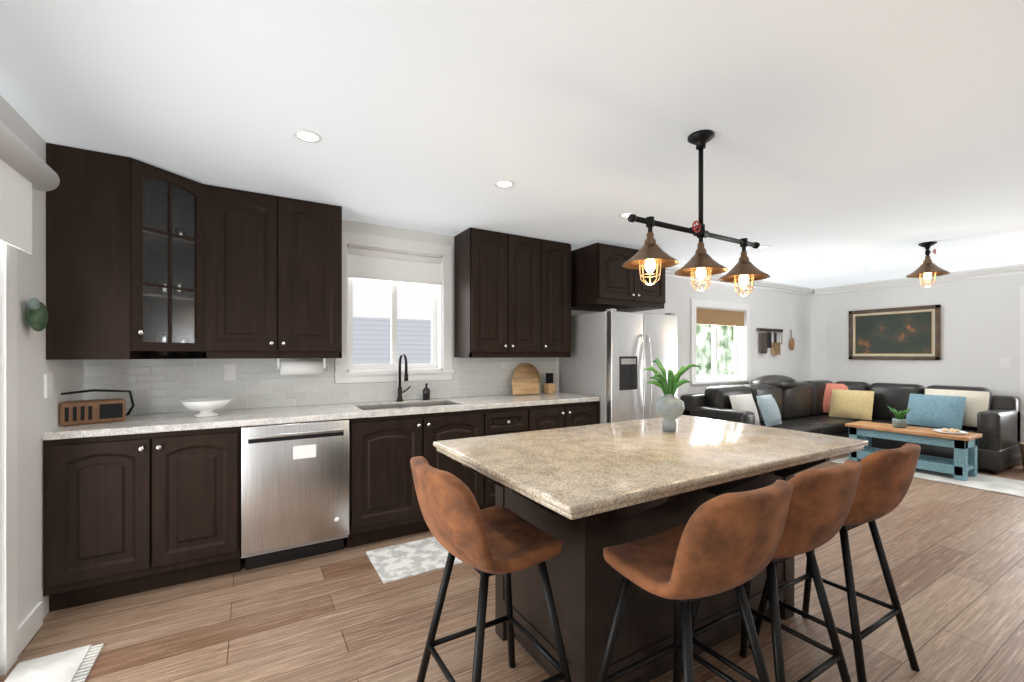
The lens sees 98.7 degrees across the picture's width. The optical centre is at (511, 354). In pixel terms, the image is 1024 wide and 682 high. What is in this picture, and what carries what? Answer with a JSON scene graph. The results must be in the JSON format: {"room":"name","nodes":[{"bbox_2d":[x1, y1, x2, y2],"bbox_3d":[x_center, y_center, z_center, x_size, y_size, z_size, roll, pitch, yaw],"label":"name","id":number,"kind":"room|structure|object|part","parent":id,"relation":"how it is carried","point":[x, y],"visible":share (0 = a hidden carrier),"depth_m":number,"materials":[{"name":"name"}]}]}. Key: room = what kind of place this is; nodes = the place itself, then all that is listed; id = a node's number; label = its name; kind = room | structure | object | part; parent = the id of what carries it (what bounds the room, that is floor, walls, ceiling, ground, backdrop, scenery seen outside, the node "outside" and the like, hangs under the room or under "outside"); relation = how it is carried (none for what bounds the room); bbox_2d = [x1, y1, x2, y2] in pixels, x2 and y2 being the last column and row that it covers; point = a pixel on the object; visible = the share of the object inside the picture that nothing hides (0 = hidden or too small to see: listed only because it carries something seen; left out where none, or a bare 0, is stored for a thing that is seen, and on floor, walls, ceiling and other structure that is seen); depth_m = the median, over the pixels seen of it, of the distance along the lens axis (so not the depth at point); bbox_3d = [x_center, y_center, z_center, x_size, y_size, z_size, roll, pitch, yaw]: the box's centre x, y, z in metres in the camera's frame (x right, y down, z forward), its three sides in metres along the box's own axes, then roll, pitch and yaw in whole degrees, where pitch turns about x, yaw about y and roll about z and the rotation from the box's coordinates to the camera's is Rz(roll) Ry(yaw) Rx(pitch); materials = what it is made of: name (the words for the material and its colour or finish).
{"room":"kitchen","nodes":[
{"label":"kitchen","id":0,"kind":"room"},
{"bbox_2d":[0,95,82,626],"bbox_3d":[-1.137,0.119,0.056,0.150,2.350,6.000,0,0,-31],"label":"wall","id":1,"kind":"structure","parent":0,"point":[38,414],"depth_m":2.05,"materials":[{"name":"paint"}]},
{"bbox_2d":[0,121,59,253],"bbox_3d":[-1.556,-0.636,1.064,0.114,0.420,2.060,0,0,-31],"label":"roller blind","id":2,"kind":"object","parent":1,"relation":"attached to","point":[25,169],"visible":1,"depth_m":1.73,"materials":[{"name":"white fabric"}]},
{"bbox_2d":[17,601,42,656],"bbox_3d":[-2.186,1.239,1.987,0.013,0.110,0.290,0,0,-31],"label":"baseboard","id":3,"kind":"structure","parent":1,"relation":"attached to","point":[30,625],"depth_m":1.99,"materials":[{"name":"white wood"}]},
{"bbox_2d":[27,298,48,330],"bbox_3d":[-2.159,-0.181,2.002,0.060,0.150,0.126,0,0,-31],"label":"wall ornament","id":4,"kind":"object","parent":1,"relation":"attached to","point":[37,315],"visible":1,"depth_m":1.97,"materials":[{"name":"green plant"}]},
{"bbox_2d":[44,373,52,397],"bbox_3d":[-2.313,0.154,2.196,0.011,0.120,0.080,0,0,-31],"label":"wall outlet plate","id":5,"kind":"object","parent":1,"relation":"attached to","point":[48,385],"visible":1,"depth_m":2.18,"materials":[{"name":"white plastic"}]},
{"bbox_2d":[46,143,133,359],"bbox_3d":[-2.318,-0.514,2.508,0.318,1.076,0.572,0,0,-31],"label":"upper cabinet","id":6,"kind":"object","parent":1,"relation":"attached to","point":[86,213],"depth_m":2.26,"materials":[{"name":"brown wood"}]},
{"bbox_2d":[134,220,810,414],"bbox_3d":[1.063,0.119,4.939,8.920,2.350,0.150,0,0,-31],"label":"wall","id":7,"kind":"structure","parent":0,"point":[787,312],"depth_m":6.22,"materials":[{"name":"paint"}]},
{"bbox_2d":[126,157,205,354],"bbox_3d":[-1.959,-0.529,2.521,0.313,1.016,0.261,0,0,-31],"label":"upper cabinet","id":8,"kind":"object","parent":7,"relation":"attached to","point":[145,260],"depth_m":2.66,"materials":[{"name":"brown wood"}]},
{"bbox_2d":[134,355,209,358],"bbox_3d":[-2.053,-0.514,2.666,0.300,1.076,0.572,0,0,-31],"label":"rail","id":9,"kind":"object","parent":7,"relation":"attached to","point":[135,356],"depth_m":2.87,"materials":[{"name":"brown wood"}]},
{"bbox_2d":[224,364,235,380],"bbox_3d":[-1.952,0.121,3.045,0.070,0.115,0.007,0,0,-31],"label":"electrical outlet plate","id":10,"kind":"object","parent":7,"relation":"attached to","point":[229,372],"depth_m":3.04,"materials":[{"name":"white plastic"}]},
{"bbox_2d":[206,185,341,354],"bbox_3d":[-1.633,-0.534,3.046,0.810,1.036,0.347,0,0,-31],"label":"upper cabinet","id":11,"kind":"object","parent":7,"relation":"attached to","point":[274,263],"depth_m":2.88,"materials":[{"name":"brown wood"}]},
{"bbox_2d":[277,358,325,374],"bbox_3d":[-1.499,0.085,3.133,0.310,0.119,0.110,0,0,-31],"label":"paper towel holder","id":12,"kind":"object","parent":11,"relation":"attached to","point":[301,367],"visible":0.92,"depth_m":3.09,"materials":[{"name":"white paper"}]},
{"bbox_2d":[83,357,557,417],"bbox_3d":[-1.066,0.202,3.580,3.566,0.353,0.008,0,0,-31],"label":"backsplash","id":13,"kind":"structure","parent":7,"relation":"attached to","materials":[{"name":"tile"}]},
{"bbox_2d":[348,247,440,284],"bbox_3d":[-0.969,-0.731,3.680,0.790,0.239,0.060,0,0,-31],"label":"roller blind","id":14,"kind":"object","parent":7,"relation":"attached to","point":[383,265],"visible":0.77,"depth_m":3.64,"materials":[{"name":"white fabric"}]},
{"bbox_2d":[454,228,541,354],"bbox_3d":[-0.125,-0.534,3.941,0.698,1.036,0.347,0,0,-31],"label":"upper cabinet","id":15,"kind":"object","parent":7,"relation":"attached to","point":[498,275],"depth_m":3.78,"materials":[{"name":"brown wood"}]},
{"bbox_2d":[542,239,573,354],"bbox_3d":[0.327,-0.534,4.209,0.352,1.036,0.347,0,0,-31],"label":"upper cabinet","id":16,"kind":"object","parent":7,"relation":"attached to","point":[557,257],"depth_m":4.07,"materials":[{"name":"brown wood"}]},
{"bbox_2d":[574,243,664,311],"bbox_3d":[1.007,-0.741,4.456,0.890,0.550,0.617,0,0,-31],"label":"upper cabinet","id":17,"kind":"object","parent":7,"relation":"attached to","point":[601,283],"depth_m":4.14,"materials":[{"name":"brown wood"}]},
{"bbox_2d":[696,308,743,326],"bbox_3d":[2.787,-0.500,5.895,1.070,0.208,0.026,0,0,-31],"label":"bamboo blind","id":18,"kind":"object","parent":7,"relation":"attached to","point":[704,316],"visible":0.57,"depth_m":5.87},
{"bbox_2d":[665,267,813,294],"bbox_3d":[3.010,-1.006,5.970,4.080,0.099,0.064,0,0,-31],"label":"crown molding","id":19,"kind":"structure","parent":7,"relation":"attached to","point":[669,271],"depth_m":6.33,"materials":[{"name":"white wood"}]},
{"bbox_2d":[757,328,782,354],"bbox_3d":[3.790,-0.192,6.439,0.640,0.382,0.050,0,0,-31],"label":"key rack","id":20,"kind":"object","parent":7,"relation":"attached to","point":[775,346],"visible":0.98,"depth_m":6.41,"materials":[{"name":"brown"}]},
{"bbox_2d":[790,331,794,349],"bbox_3d":[4.289,-0.227,6.734,0.112,0.318,0.043,0,0,-31],"label":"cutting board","id":21,"kind":"object","parent":7,"relation":"attached to","point":[792,343],"visible":1,"depth_m":6.71,"materials":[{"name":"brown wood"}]},
{"bbox_2d":[0,453,1023,681],"bbox_3d":[2.616,1.344,2.343,9.200,0.100,6.500,0,0,-31],"label":"floor","id":22,"kind":"structure","parent":0,"point":[954,554],"depth_m":2.15,"materials":[{"name":"brown wood"}]},
{"bbox_2d":[4,643,103,681],"bbox_3d":[-1.535,1.288,1.216,0.270,0.012,1.600,0,0,-31],"label":"area rug","id":23,"kind":"object","parent":22,"relation":"on","point":[74,665],"visible":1,"depth_m":1.80,"materials":[{"name":"fabric"}]},
{"bbox_2d":[42,425,245,611],"bbox_3d":[-2.089,0.856,2.612,0.818,0.877,0.626,0,0,-31],"label":"base cabinet","id":24,"kind":"object","parent":22,"relation":"on","point":[144,498],"depth_m":2.33,"materials":[{"name":"brown wood"}]},
{"bbox_2d":[42,393,598,436],"bbox_3d":[-0.906,0.397,3.311,3.566,0.037,0.632,0,0,-31],"label":"countertop","id":25,"kind":"structure","parent":24,"relation":"on","point":[273,414],"depth_m":2.86,"materials":[{"name":"grey stone"}]},
{"bbox_2d":[60,389,134,425],"bbox_3d":[-2.331,0.284,2.450,0.134,0.187,0.354,0,0,42],"label":"radio","id":26,"kind":"object","parent":25,"relation":"on","point":[82,412],"visible":0.85,"depth_m":2.41,"materials":[{"name":"brown wood"}]},
{"bbox_2d":[180,397,231,416],"bbox_3d":[-1.885,0.327,2.717,0.270,0.102,0.270,0,0,-31],"label":"bowl","id":27,"kind":"object","parent":25,"relation":"on","point":[206,407],"visible":1,"depth_m":2.67,"materials":[{"name":"white ceramic"}]},
{"bbox_2d":[422,383,429,399],"bbox_3d":[-0.717,0.308,3.688,0.064,0.140,0.066,0,0,-31],"label":"soap dispenser","id":28,"kind":"object","parent":25,"relation":"on","point":[426,392],"visible":1,"depth_m":3.67,"materials":[{"name":"black glass"}]},
{"bbox_2d":[511,363,539,394],"bbox_3d":[0.131,0.226,4.199,0.340,0.299,0.107,0,0,-31],"label":"cutting boards","id":29,"kind":"object","parent":25,"relation":"on","point":[525,379],"visible":0.98,"depth_m":4.18,"materials":[{"name":"brown wood"}]},
{"bbox_2d":[543,373,554,393],"bbox_3d":[0.367,0.278,4.310,0.080,0.200,0.100,0,0,-31],"label":"knife block","id":30,"kind":"object","parent":25,"relation":"on","point":[549,386],"visible":1,"depth_m":4.28,"materials":[{"name":"brown wood"}]},
{"bbox_2d":[241,419,348,569],"bbox_3d":[-1.469,0.858,2.966,0.598,0.872,0.638,0,0,-31],"label":"dishwasher","id":31,"kind":"object","parent":22,"relation":"on","point":[294,491],"visible":1,"depth_m":2.70,"materials":[{"name":"grey metal"}]},
{"bbox_2d":[343,401,485,547],"bbox_3d":[-0.791,0.856,3.383,0.981,0.877,0.626,0,0,-31],"label":"base cabinet","id":32,"kind":"object","parent":22,"relation":"on","point":[383,500],"depth_m":3.03,"materials":[{"name":"brown wood"}]},
{"bbox_2d":[366,537,463,583],"bbox_3d":[-0.518,1.290,2.872,0.750,0.008,0.450,0,0,-31],"label":"area rug","id":33,"kind":"object","parent":22,"relation":"on","point":[403,560],"visible":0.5,"depth_m":2.77,"materials":[{"name":"white fabric"}]},
{"bbox_2d":[410,456,571,681],"bbox_3d":[-0.087,0.823,1.517,0.501,0.949,0.476,0,0,-31],"label":"stool","id":34,"kind":"object","parent":22,"relation":"on","point":[486,543],"visible":1,"depth_m":1.39,"materials":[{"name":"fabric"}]},
{"bbox_3d":[-0.099,0.517,1.510,0.478,0.340,0.461,0,0,-31],"label":"seat","id":35,"kind":"part","parent":34,"relation":"part of","materials":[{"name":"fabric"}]},
{"bbox_2d":[486,405,529,507],"bbox_3d":[-0.197,0.856,3.736,0.402,0.877,0.626,0,0,-31],"label":"base cabinet","id":36,"kind":"object","parent":22,"relation":"on","point":[503,419],"depth_m":3.45,"materials":[{"name":"brown wood"}]},
{"bbox_2d":[530,401,599,430],"bbox_3d":[0.302,0.856,4.028,0.755,0.877,0.632,0,0,-31],"label":"base cabinet","id":37,"kind":"object","parent":22,"relation":"on","point":[559,414],"depth_m":3.76,"materials":[{"name":"brown wood"}]},
{"bbox_2d":[560,309,677,423],"bbox_3d":[1.071,0.444,4.349,0.870,1.700,0.812,0,0,-31],"label":"fridge","id":38,"kind":"object","parent":22,"relation":"on","point":[614,353],"visible":0.52,"depth_m":4.01,"materials":[{"name":"grey metal"}]},
{"bbox_2d":[466,455,837,681],"bbox_3d":[0.624,0.858,1.967,1.562,0.874,0.860,0,0,-31],"label":"kitchen island","id":39,"kind":"object","parent":22,"relation":"on","point":[585,588],"depth_m":1.66,"materials":[{"name":"brown wood"}]},
{"bbox_2d":[433,415,867,522],"bbox_3d":[0.617,0.400,1.941,1.670,0.042,0.970,0,0,-31],"label":"island countertop","id":40,"kind":"structure","parent":39,"relation":"on","point":[586,471],"depth_m":1.64,"materials":[{"name":"beige stone"}]},
{"bbox_2d":[644,358,700,431],"bbox_3d":[0.765,0.198,2.181,0.251,0.360,0.268,0,0,-31],"label":"vase","id":41,"kind":"object","parent":40,"relation":"on","point":[669,406],"visible":1,"depth_m":2.15,"materials":[{"name":"ceramic"}]},
{"bbox_2d":[597,480,793,681],"bbox_3d":[0.549,0.823,1.340,0.476,0.949,0.501,0,0,-31],"label":"stool","id":42,"kind":"object","parent":22,"relation":"on","point":[720,544],"visible":1,"depth_m":1.16,"materials":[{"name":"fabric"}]},
{"bbox_3d":[0.555,0.517,1.329,0.461,0.340,0.478,0,0,-31],"label":"seat","id":43,"kind":"part","parent":42,"relation":"part of","materials":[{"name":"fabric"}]},
{"bbox_2d":[681,460,861,681],"bbox_3d":[0.922,0.823,1.573,0.476,0.949,0.501,0,0,-31],"label":"stool","id":44,"kind":"object","parent":22,"relation":"on","point":[821,502],"visible":0.54,"depth_m":1.39,"materials":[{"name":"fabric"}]},
{"bbox_3d":[0.929,0.517,1.562,0.461,0.340,0.478,0,0,-31],"label":"seat","id":45,"kind":"part","parent":44,"relation":"part of","materials":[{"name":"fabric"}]},
{"bbox_2d":[748,443,920,681],"bbox_3d":[1.373,0.823,1.853,0.476,0.949,0.501,0,0,-31],"label":"stool","id":46,"kind":"object","parent":22,"relation":"on","point":[886,476],"visible":0.58,"depth_m":1.66,"materials":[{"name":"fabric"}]},
{"bbox_3d":[1.379,0.517,1.841,0.461,0.340,0.478,0,0,-31],"label":"seat","id":47,"kind":"part","parent":46,"relation":"part of","materials":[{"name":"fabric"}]},
{"bbox_2d":[680,375,1020,474],"bbox_3d":[3.986,0.784,5.256,3.210,1.020,2.210,0,0,-31],"label":"sofa","id":48,"kind":"object","parent":22,"relation":"on","point":[826,407],"visible":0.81,"depth_m":5.34,"materials":[{"name":"black leather"}]},
{"bbox_2d":[830,456,1023,497],"bbox_3d":[4.737,1.288,4.521,0.730,0.012,2.280,0,0,-31],"label":"living room rug","id":49,"kind":"object","parent":22,"relation":"on","point":[1006,486],"visible":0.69,"depth_m":4.45,"materials":[{"name":"fabric"}]},
{"bbox_2d":[845,407,981,480],"bbox_3d":[4.503,0.940,4.993,0.446,0.684,1.070,0,0,-31],"label":"coffee table","id":50,"kind":"object","parent":49,"relation":"on","point":[962,465],"visible":0.96,"depth_m":4.74,"materials":[{"name":"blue wood"}]},
{"bbox_2d":[887,407,911,428],"bbox_3d":[4.434,0.715,5.044,0.173,0.235,0.231,0,0,-31],"label":"plant","id":51,"kind":"object","parent":50,"relation":"on","point":[898,422],"depth_m":5.01,"materials":[{"name":"green plant"}]},
{"bbox_2d":[932,427,968,434],"bbox_3d":[4.675,0.810,4.694,0.270,0.045,0.270,0,0,-31],"label":"tray","id":52,"kind":"object","parent":50,"relation":"on","point":[951,431],"depth_m":4.66,"materials":[{"name":"white ceramic"}]},
{"bbox_2d":[1019,442,1023,470],"bbox_3d":[5.831,1.144,4.822,0.360,0.300,0.360,0,0,-31],"label":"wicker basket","id":53,"kind":"object","parent":22,"relation":"on","point":[1021,444],"visible":1,"depth_m":4.90,"materials":[{"name":"brown wicker"}]},
{"bbox_2d":[0,231,1023,675],"bbox_3d":[1.924,0.167,3.490,8.860,2.255,3.460,0,0,-31],"label":"window frames","id":54,"kind":"structure","parent":0,"point":[438,367],"depth_m":3.48,"materials":[{"name":"white"}]},
{"bbox_3d":[-1.638,0.219,0.951,0.142,2.150,2.050,0,0,-31],"label":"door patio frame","id":55,"kind":"part","parent":54,"relation":"part of","materials":[{"name":"white"}]},
{"bbox_3d":[-0.975,-0.371,3.691,0.990,1.180,0.155,0,0,-31],"label":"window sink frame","id":56,"kind":"part","parent":54,"relation":"part of","materials":[{"name":"white wood"}]},
{"bbox_3d":[2.773,-0.166,5.919,1.260,1.080,0.150,0,0,-31],"label":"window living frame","id":57,"kind":"part","parent":54,"relation":"part of","materials":[{"name":"white"}]},
{"bbox_3d":[6.271,-0.046,4.699,0.150,1.500,1.100,0,0,-31],"label":"window frame","id":58,"kind":"part","parent":54,"relation":"part of","materials":[{"name":"white wood"}]},
{"bbox_2d":[0,0,1023,287],"bbox_3d":[2.616,-1.106,2.343,9.200,0.100,6.500,0,0,-31],"label":"ceiling","id":59,"kind":"structure","parent":0,"point":[878,140],"depth_m":1.91,"materials":[{"name":"white paint"}]},
{"bbox_2d":[293,129,321,142],"bbox_3d":[-0.986,-1.054,2.123,0.122,0.005,0.123,0,0,-40],"label":"recessed light","id":60,"kind":"object","parent":59,"relation":"in","point":[308,136],"depth_m":2.12,"materials":[{"name":"white plastic"}]},
{"bbox_2d":[494,180,513,187],"bbox_3d":[-0.047,-1.054,2.716,0.122,0.005,0.122,0,0,-40],"label":"recessed light","id":61,"kind":"object","parent":59,"relation":"in","point":[500,183],"depth_m":2.71,"materials":[{"name":"white"}]},
{"bbox_2d":[619,212,635,217],"bbox_3d":[0.873,-1.054,3.320,0.122,0.005,0.123,0,0,-40],"label":"recessed light","id":62,"kind":"object","parent":59,"relation":"in","point":[624,215],"depth_m":3.30,"materials":[{"name":"white plastic"}]},
{"bbox_2d":[622,129,770,295],"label":"pendant light","id":63,"kind":"object","parent":59,"relation":"hanging from","point":[650,256],"depth_m":2.10,"materials":[{"name":"black metal"}]},
{"bbox_2d":[758,245,770,248],"bbox_3d":[2.461,-1.054,4.309,0.122,0.005,0.122,0,0,-40],"label":"recessed light","id":64,"kind":"object","parent":59,"relation":"in","point":[766,246],"depth_m":4.31,"materials":[{"name":"white plastic"}]},
{"bbox_2d":[906,241,949,287],"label":"pendant light","id":65,"kind":"object","parent":59,"relation":"hanging from","point":[928,269],"depth_m":4.13,"materials":[{"name":"black metal"}]},
{"bbox_2d":[811,273,1023,442],"bbox_3d":[6.404,0.119,4.534,0.150,2.350,6.000,0,0,-31],"label":"wall","id":66,"kind":"structure","parent":0,"point":[980,327],"depth_m":5.68,"materials":[{"name":"paint"}]},
{"bbox_2d":[849,304,940,359],"bbox_3d":[5.322,-0.293,6.171,0.035,0.725,1.020,0,0,-31],"label":"framed painting","id":67,"kind":"object","parent":66,"relation":"attached to","point":[907,333],"visible":1,"depth_m":6.11,"materials":[{"name":"brown wood"}]},
{"bbox_2d":[814,264,1023,294],"bbox_3d":[6.311,-1.006,4.478,0.064,0.099,5.999,0,0,-31],"label":"crown molding","id":68,"kind":"structure","parent":66,"relation":"attached to","point":[969,274],"depth_m":5.87,"materials":[{"name":"white"}]},
{"bbox_2d":[1000,358,1009,367],"bbox_3d":[5.885,0.094,5.249,0.010,0.120,0.080,0,0,-31],"label":"switch plate","id":69,"kind":"object","parent":66,"relation":"attached to","point":[1004,362],"visible":1,"depth_m":5.25,"materials":[{"name":"white plastic"}]},
{"label":"outside","id":70,"kind":"structure","parent":0,"visible":0},
{"bbox_2d":[353,278,430,363],"bbox_3d":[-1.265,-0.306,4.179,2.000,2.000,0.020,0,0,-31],"label":"window glass","id":71,"kind":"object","parent":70,"point":[371,321],"depth_m":4.21,"materials":[{"name":"clear glass"}]},
{"bbox_2d":[696,324,733,375],"bbox_3d":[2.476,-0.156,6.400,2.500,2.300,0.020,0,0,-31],"label":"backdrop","id":72,"kind":"structure","parent":70,"point":[725,348],"depth_m":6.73,"materials":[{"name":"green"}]}
]}

